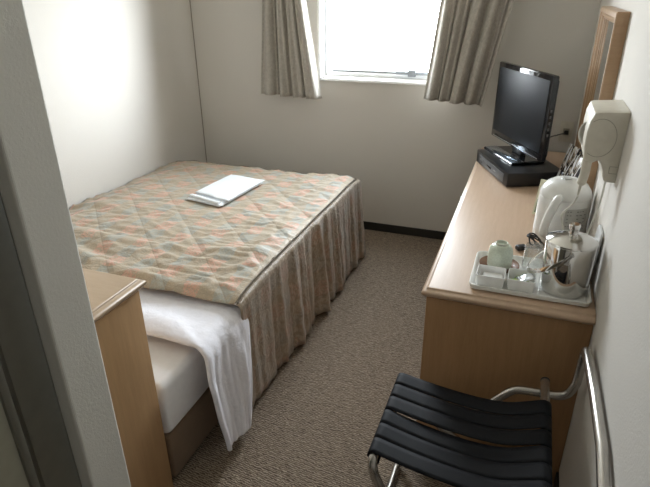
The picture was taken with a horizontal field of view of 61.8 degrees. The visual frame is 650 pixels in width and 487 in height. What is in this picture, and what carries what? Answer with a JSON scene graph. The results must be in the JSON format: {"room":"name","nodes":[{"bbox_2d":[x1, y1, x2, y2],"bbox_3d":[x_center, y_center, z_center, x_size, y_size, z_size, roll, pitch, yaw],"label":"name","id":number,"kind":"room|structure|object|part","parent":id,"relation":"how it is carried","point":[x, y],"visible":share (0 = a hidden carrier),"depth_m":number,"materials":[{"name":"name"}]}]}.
{"room":"hotel room","nodes":[
{"label":"hotel room","id":0,"kind":"room"},
{"bbox_2d":[0,0,130,486],"bbox_3d":[-1.268,-0.168,1.302,1.556,2.380,0.114,9,27,19],"label":"wall partition","id":1,"kind":"structure","parent":0,"point":[32,191],"depth_m":1.08,"materials":[{"name":"paint"}]},
{"bbox_2d":[22,0,205,208],"bbox_3d":[-1.436,-0.848,2.755,0.120,2.380,3.023,9,27,19],"label":"wall","id":2,"kind":"structure","parent":0,"point":[119,80],"depth_m":3.17,"materials":[{"name":"paint"}]},
{"bbox_2d":[172,229,553,486],"bbox_3d":[-0.462,0.796,2.151,2.796,0.100,4.683,9,27,19],"label":"floor","id":3,"kind":"structure","parent":0,"point":[316,422],"depth_m":2.36,"materials":[{"name":"carpet"}]},
{"bbox_2d":[82,268,173,486],"bbox_3d":[-1.176,0.443,1.814,1.302,0.833,0.312,9,27,19],"label":"nightstand","id":4,"kind":"object","parent":3,"relation":"on","point":[115,303],"visible":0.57,"depth_m":1.58,"materials":[{"name":"brown wood"}]},
{"bbox_2d":[147,335,217,476],"bbox_3d":[-0.796,0.187,2.842,1.284,0.421,1.893,9,27,19],"label":"bed","id":5,"kind":"object","parent":3,"relation":"on","point":[185,399],"visible":0.06,"depth_m":1.92,"materials":[{"name":"beige fabric"}]},
{"bbox_3d":[-0.796,0.095,2.796,1.282,0.215,1.888,9,27,19],"label":"mattress","id":6,"kind":"part","parent":5,"relation":"part of","materials":[{"name":"white fabric"}]},
{"bbox_2d":[138,288,252,450],"bbox_3d":[-0.820,0.259,2.553,1.423,0.444,1.055,9,27,19],"label":"sheet","id":7,"kind":"object","parent":5,"relation":"on","point":[218,331],"visible":0.41,"depth_m":2.01,"materials":[{"name":"white fabric"}]},
{"bbox_2d":[69,160,364,406],"bbox_3d":[-0.651,0.026,2.994,1.424,0.543,1.619,9,27,19],"label":"bedspread","id":8,"kind":"object","parent":5,"relation":"on","point":[279,251],"visible":0.94,"depth_m":2.61,"materials":[{"name":"fabric"}]},
{"bbox_2d":[186,174,264,206],"bbox_3d":[-0.557,-0.307,3.080,0.259,0.028,0.452,12,28,24],"label":"gown","id":9,"kind":"object","parent":8,"relation":"on","point":[219,193],"visible":1,"depth_m":3.04,"materials":[{"name":"white fabric"}]},
{"bbox_2d":[367,347,610,486],"bbox_3d":[0.411,0.650,1.524,0.549,0.683,0.610,9,27,19],"label":"luggage rack","id":10,"kind":"object","parent":3,"relation":"on","point":[443,456],"visible":1,"depth_m":1.50,"materials":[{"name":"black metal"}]},
{"bbox_3d":[0.589,0.521,1.454,0.026,0.026,0.487,9,27,19],"label":"rail","id":11,"kind":"part","parent":10,"relation":"part of","materials":[{"name":"metal"}]},
{"bbox_2d":[416,146,595,482],"bbox_3d":[0.874,0.124,2.613,0.534,0.698,1.862,9,27,19],"label":"desk","id":12,"kind":"object","parent":3,"relation":"on","point":[479,343],"visible":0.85,"depth_m":1.80,"materials":[{"name":"brown wood"}]},
{"bbox_3d":[0.575,0.504,1.852,0.501,0.661,0.022,9,27,19],"label":"panel","id":13,"kind":"part","parent":12,"relation":"part of","materials":[{"name":"brown wood"}]},
{"bbox_2d":[476,149,559,186],"bbox_3d":[0.998,-0.400,2.819,0.290,0.072,0.442,-2,25,-4],"label":"box","id":14,"kind":"object","parent":12,"relation":"on","point":[530,174],"visible":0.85,"depth_m":2.65,"materials":[{"name":"black plastic"}]},
{"bbox_3d":[0.858,-0.394,2.810,0.004,0.042,0.352,-2,25,-4],"label":"panel","id":15,"kind":"part","parent":14,"relation":"part of","materials":[{"name":"black plastic"}]},
{"bbox_2d":[484,61,559,165],"bbox_3d":[0.992,-0.663,2.768,0.185,0.446,0.562,-4,25,-7],"label":"television","id":16,"kind":"object","parent":14,"relation":"on","point":[525,102],"visible":1,"depth_m":2.71,"materials":[{"name":"black plastic"}]},
{"bbox_3d":[0.938,-0.470,2.850,0.068,0.001,0.320,-4,25,-7],"label":"stand trim","id":17,"kind":"part","parent":16,"relation":"part of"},
{"bbox_2d":[515,232,543,250],"bbox_3d":[0.766,-0.006,2.004,0.122,0.054,0.070,-18,30,-33],"label":"power cord","id":18,"kind":"object","parent":12,"relation":"on","point":[520,247],"visible":0.99,"depth_m":2.00,"materials":[{"name":"black plastic"}]},
{"bbox_3d":[0.782,-0.013,2.017,0.066,0.053,0.089,14,29,27],"label":"cord","id":19,"kind":"part","parent":18,"relation":"part of","materials":[{"name":"black plastic"}]},
{"bbox_2d":[469,251,591,306],"bbox_3d":[0.676,0.111,1.797,0.364,0.020,0.268,9,27,19],"label":"serving tray","id":20,"kind":"object","parent":12,"relation":"on","point":[538,293],"visible":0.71,"depth_m":1.72,"materials":[{"name":"white plastic"}]},
{"bbox_2d":[476,264,506,288],"bbox_3d":[0.540,0.108,1.768,0.091,0.040,0.079,9,27,19],"label":"square dish","id":21,"kind":"object","parent":20,"relation":"on","point":[482,280],"visible":0.98,"depth_m":1.75,"materials":[{"name":"white ceramic"}]},
{"bbox_3d":[0.542,0.119,1.772,0.062,0.006,0.046,9,27,19],"label":"packet","id":22,"kind":"object","parent":21,"relation":"in","visible":0},
{"bbox_3d":[0.544,0.113,1.768,0.060,0.005,0.044,9,27,19],"label":"packet","id":23,"kind":"object","parent":22,"relation":"on","visible":0},
{"bbox_2d":[483,272,502,277],"bbox_3d":[0.546,0.107,1.765,0.062,0.006,0.046,9,27,19],"label":"packet","id":24,"kind":"object","parent":23,"relation":"on","point":[485,273],"visible":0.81,"depth_m":1.77,"materials":[{"name":"white paper"}]},
{"bbox_2d":[479,256,519,272],"bbox_3d":[0.599,0.075,1.869,0.133,0.014,0.133,9,27,19],"label":"coaster","id":25,"kind":"object","parent":20,"relation":"on","point":[483,260],"visible":0.27,"depth_m":1.88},
{"bbox_2d":[487,240,512,268],"bbox_3d":[0.598,0.034,1.850,0.082,0.086,0.082,9,27,19],"label":"teacup","id":26,"kind":"object","parent":25,"relation":"on","point":[500,253],"visible":0.97,"depth_m":1.82,"materials":[{"name":"green ceramic"}]},
{"bbox_2d":[507,268,535,292],"bbox_3d":[0.630,0.119,1.742,0.085,0.040,0.084,9,27,19],"label":"square dish","id":27,"kind":"object","parent":20,"relation":"on","point":[516,285],"visible":0.84,"depth_m":1.72,"materials":[{"name":"white ceramic"}]},
{"bbox_3d":[0.619,0.121,1.745,0.057,0.015,0.048,9,27,19],"label":"packet","id":28,"kind":"object","parent":27,"relation":"in","visible":0},
{"bbox_3d":[0.632,0.114,1.741,0.058,0.017,0.051,9,27,19],"label":"packet","id":29,"kind":"object","parent":28,"relation":"on","visible":0},
{"bbox_2d":[516,273,535,280],"bbox_3d":[0.639,0.109,1.731,0.050,0.020,0.042,0,25,2],"label":"sachet","id":30,"kind":"object","parent":29,"relation":"on","point":[526,277],"visible":0.92,"depth_m":1.73,"materials":[{"name":"white paper"}]},
{"bbox_2d":[527,222,598,298],"bbox_3d":[0.740,0.038,1.696,0.192,0.224,0.171,9,27,19],"label":"teapot","id":31,"kind":"object","parent":20,"relation":"on","point":[569,255],"visible":1,"depth_m":1.65,"materials":[{"name":"metal"}]},
{"bbox_3d":[0.706,0.043,1.713,0.119,0.109,0.171,9,27,19],"label":"swing handle","id":32,"kind":"part","parent":31,"relation":"part of","materials":[{"name":"metal"}]},
{"bbox_3d":[0.758,-0.020,1.661,0.152,0.029,0.152,9,27,19],"label":"pail lid","id":33,"kind":"part","parent":31,"relation":"part of","materials":[{"name":"metal"}]},
{"bbox_3d":[0.758,-0.046,1.649,0.033,0.030,0.033,9,27,19],"label":"lid knob","id":34,"kind":"part","parent":31,"relation":"part of","materials":[{"name":"metal"}]},
{"bbox_2d":[592,225,603,270],"bbox_3d":[0.867,0.036,1.755,0.021,0.183,0.100,9,27,19],"label":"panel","id":35,"kind":"object","parent":20,"relation":"on","point":[599,234],"visible":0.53,"depth_m":1.71,"materials":[{"name":"plastic"}]},
{"bbox_2d":[532,179,546,213],"bbox_3d":[0.936,-0.187,2.277,0.097,0.144,0.060,18,31,34],"label":"card","id":36,"kind":"object","parent":12,"relation":"on","point":[542,181],"visible":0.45,"depth_m":2.30,"materials":[{"name":"beige paper"}]},
{"bbox_2d":[532,176,591,242],"bbox_3d":[0.894,-0.126,2.037,0.189,0.242,0.243,9,27,19],"label":"electric kettle","id":37,"kind":"object","parent":12,"relation":"on","point":[557,193],"visible":0.8,"depth_m":1.98,"materials":[{"name":"white plastic"}]},
{"bbox_3d":[0.822,-0.092,1.980,0.057,0.184,0.073,22,33,39],"label":"handle","id":38,"kind":"part","parent":37,"relation":"part of","materials":[{"name":"white plastic"}]},
{"bbox_3d":[0.902,-0.213,2.024,0.183,0.068,0.183,9,27,19],"label":"lid","id":39,"kind":"part","parent":37,"relation":"part of","materials":[{"name":"white plastic"}]},
{"bbox_2d":[562,176,572,179],"bbox_3d":[0.894,-0.242,2.002,0.036,0.003,0.036,9,27,19],"label":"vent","id":40,"kind":"object","parent":37,"relation":"attached to","point":[563,177],"depth_m":2.00,"materials":[{"name":"white plastic"}]},
{"bbox_3d":[0.916,-0.079,1.988,0.086,0.100,0.012,-4,25,-7],"label":"control panel","id":41,"kind":"part","parent":37,"relation":"part of","materials":[{"name":"grey plastic"}]},
{"bbox_2d":[557,144,581,175],"bbox_3d":[1.129,-0.343,2.526,0.056,0.212,0.130,-2,25,-3],"label":"brochure","id":42,"kind":"object","parent":12,"relation":"on","point":[572,150],"visible":0.31,"depth_m":2.53,"materials":[{"name":"paper"}]},
{"bbox_2d":[567,154,582,177],"bbox_3d":[1.113,-0.289,2.433,0.051,0.193,0.120,-2,25,-3],"label":"brochure","id":43,"kind":"object","parent":12,"relation":"on","point":[575,168],"visible":0.28,"depth_m":2.43,"materials":[{"name":"white paper"}]},
{"bbox_2d":[190,0,600,231],"bbox_3d":[0.304,-1.216,3.506,2.556,2.380,0.160,9,27,19],"label":"wall","id":44,"kind":"structure","parent":0,"point":[413,157],"depth_m":3.65,"materials":[{"name":"paint"}]},
{"bbox_2d":[189,0,206,161],"bbox_3d":[-0.920,-1.391,3.833,0.007,2.317,0.007,9,27,19],"label":"trim","id":45,"kind":"structure","parent":44,"relation":"attached to","point":[189,0],"depth_m":3.93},
{"bbox_2d":[317,0,427,85],"bbox_3d":[0.410,-1.504,3.313,0.919,1.002,0.162,9,27,19],"label":"window","id":46,"kind":"structure","parent":44,"relation":"in","point":[324,6],"depth_m":3.53,"materials":[{"name":"white metal"}]},
{"bbox_2d":[363,221,445,239],"bbox_3d":[0.285,-0.133,3.928,2.554,0.060,0.010,9,27,19],"label":"baseboard","id":47,"kind":"structure","parent":44,"relation":"attached to","point":[389,228],"depth_m":3.83,"materials":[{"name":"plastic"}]},
{"bbox_2d":[558,121,573,141],"bbox_3d":[1.419,-0.656,3.195,0.070,0.120,0.036,9,27,19],"label":"wall socket","id":48,"kind":"object","parent":44,"relation":"attached to","point":[566,127],"visible":1,"depth_m":3.20,"materials":[{"name":"beige plastic"}]},
{"bbox_3d":[0.321,-2.001,2.964,1.740,0.040,0.118,9,27,19],"label":"rail","id":49,"kind":"object","parent":44,"relation":"attached to","visible":0},
{"bbox_2d":[261,0,321,99],"bbox_3d":[-0.240,-1.502,3.353,0.442,1.175,0.087,9,27,19],"label":"curtain","id":50,"kind":"object","parent":49,"relation":"hanging from","point":[288,58],"visible":1,"depth_m":3.47,"materials":[{"name":"fabric"}]},
{"bbox_2d":[424,0,513,106],"bbox_3d":[0.820,-1.349,2.986,0.495,1.157,0.089,9,27,20],"label":"curtain","id":51,"kind":"object","parent":49,"relation":"hanging from","point":[469,34],"visible":1,"depth_m":3.10,"materials":[{"name":"fabric"}]},
{"bbox_2d":[559,0,649,486],"bbox_3d":[0.781,-0.137,1.197,0.120,2.380,4.683,9,27,19],"label":"wall","id":52,"kind":"structure","parent":0,"point":[619,344],"depth_m":1.36,"materials":[{"name":"paint"}]},
{"bbox_2d":[554,472,558,486],"bbox_3d":[0.713,0.925,1.664,0.010,0.060,4.372,9,27,19],"label":"baseboard","id":53,"kind":"structure","parent":52,"relation":"attached to","point":[556,481],"depth_m":1.86,"materials":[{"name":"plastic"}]},
{"bbox_2d":[575,6,630,192],"bbox_3d":[1.118,-0.543,2.263,0.042,0.800,0.640,9,27,19],"label":"wall mirror","id":54,"kind":"object","parent":52,"relation":"attached to","point":[613,22],"visible":0.48,"depth_m":2.08,"materials":[{"name":"brown wood"}]},
{"bbox_2d":[580,19,613,157],"bbox_3d":[1.119,-0.543,2.263,0.004,0.720,0.560,9,27,19],"label":"mirror glass","id":55,"kind":"object","parent":54,"relation":"attached to","point":[605,26],"depth_m":2.36,"materials":[{"name":"silver"}]},
{"bbox_2d":[577,100,630,194],"bbox_3d":[0.854,-0.305,1.711,0.117,0.266,0.229,9,27,19],"label":"hair dryer","id":56,"kind":"object","parent":52,"relation":"attached to","point":[602,133],"visible":1,"depth_m":1.60,"materials":[{"name":"beige plastic"}]},
{"bbox_2d":[560,181,605,233],"bbox_3d":[0.846,-0.096,1.787,0.107,0.278,0.125,1,25,4],"label":"coiled cord","id":57,"kind":"object","parent":56,"relation":"attached to","point":[604,184],"visible":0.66,"depth_m":1.78,"materials":[{"name":"white plastic"}]},
{"bbox_3d":[0.796,-0.227,1.660,0.032,0.102,0.029,9,27,19],"label":"handle","id":58,"kind":"part","parent":56,"relation":"part of","materials":[{"name":"beige plastic"}]},
{"bbox_3d":[-0.912,0.267,0.367,0.100,2.380,1.570,9,27,19],"label":"wall","id":59,"kind":"structure","parent":0,"visible":0},
{"bbox_2d":[0,193,81,486],"bbox_3d":[-0.775,0.314,0.689,0.119,2.020,0.974,7,26,16],"label":"door","id":60,"kind":"structure","parent":59,"relation":"in","point":[36,451],"depth_m":1.10,"materials":[{"name":"laminate"}]},
{"bbox_3d":[-0.801,0.333,0.650,0.046,2.002,0.875,9,27,19],"label":"panel","id":61,"kind":"part","parent":60,"relation":"part of","materials":[{"name":"laminate"}]}
]}

